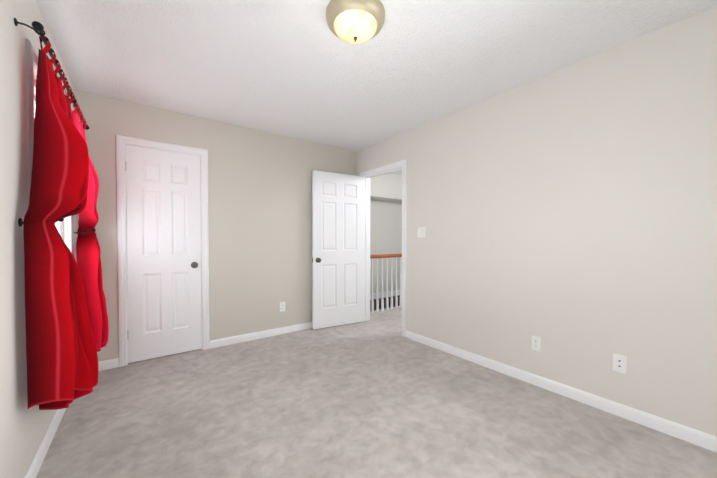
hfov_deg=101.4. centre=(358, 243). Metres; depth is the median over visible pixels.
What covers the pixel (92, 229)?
tieback
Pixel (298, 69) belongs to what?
ceiling
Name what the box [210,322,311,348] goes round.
baseboard
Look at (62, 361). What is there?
curtain
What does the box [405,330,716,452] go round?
baseboard
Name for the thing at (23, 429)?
wall
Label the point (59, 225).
window
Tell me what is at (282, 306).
outlet
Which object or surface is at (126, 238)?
door frame
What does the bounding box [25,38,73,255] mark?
window trim
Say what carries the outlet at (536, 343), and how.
attached to the wall at (568, 215)
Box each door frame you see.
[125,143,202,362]
[360,159,406,336]
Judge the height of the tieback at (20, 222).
0.051 m
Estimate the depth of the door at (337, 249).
3.91 m
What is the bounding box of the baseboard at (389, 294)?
[370,290,399,299]
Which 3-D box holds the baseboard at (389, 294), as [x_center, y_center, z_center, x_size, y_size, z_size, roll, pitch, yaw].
[0.239,1.034,5.742,1.910,0.120,0.014,-1,1,-37]
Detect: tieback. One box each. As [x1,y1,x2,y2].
[18,217,63,226]
[74,229,95,233]
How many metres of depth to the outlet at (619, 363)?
1.93 m
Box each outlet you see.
[280,302,284,311]
[531,335,540,351]
[613,353,626,373]
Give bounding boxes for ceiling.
[35,0,716,174]
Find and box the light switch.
[417,227,425,237]
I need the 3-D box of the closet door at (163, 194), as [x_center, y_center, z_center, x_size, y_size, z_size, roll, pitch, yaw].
[-1.911,0.094,2.918,0.611,2.030,0.156,-1,1,-37]
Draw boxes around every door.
[126,145,201,362]
[312,170,363,329]
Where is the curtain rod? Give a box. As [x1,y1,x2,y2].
[14,18,88,129]
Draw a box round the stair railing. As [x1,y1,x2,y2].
[370,254,401,312]
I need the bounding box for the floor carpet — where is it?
[36,320,716,477]
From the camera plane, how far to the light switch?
3.29 m
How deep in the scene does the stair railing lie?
4.83 m
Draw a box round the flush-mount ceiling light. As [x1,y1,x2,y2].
[326,0,384,43]
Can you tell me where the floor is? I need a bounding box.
[370,307,401,330]
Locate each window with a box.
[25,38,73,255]
[34,80,62,238]
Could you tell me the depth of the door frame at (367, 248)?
3.93 m
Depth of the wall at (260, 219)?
3.31 m
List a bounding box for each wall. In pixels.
[0,0,76,477]
[74,89,355,361]
[356,6,716,436]
[370,173,401,310]
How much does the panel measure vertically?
1.885 m
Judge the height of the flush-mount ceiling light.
0.147 m
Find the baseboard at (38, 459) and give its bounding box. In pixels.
[24,408,65,477]
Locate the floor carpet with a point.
(368, 399)
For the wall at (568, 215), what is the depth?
2.07 m
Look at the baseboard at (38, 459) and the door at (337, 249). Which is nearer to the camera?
the baseboard at (38, 459)
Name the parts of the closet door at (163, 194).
knob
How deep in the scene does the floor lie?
4.38 m
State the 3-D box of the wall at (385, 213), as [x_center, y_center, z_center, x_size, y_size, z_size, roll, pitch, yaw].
[1.401,0.679,4.241,2.030,4.040,4.000,-1,1,-37]

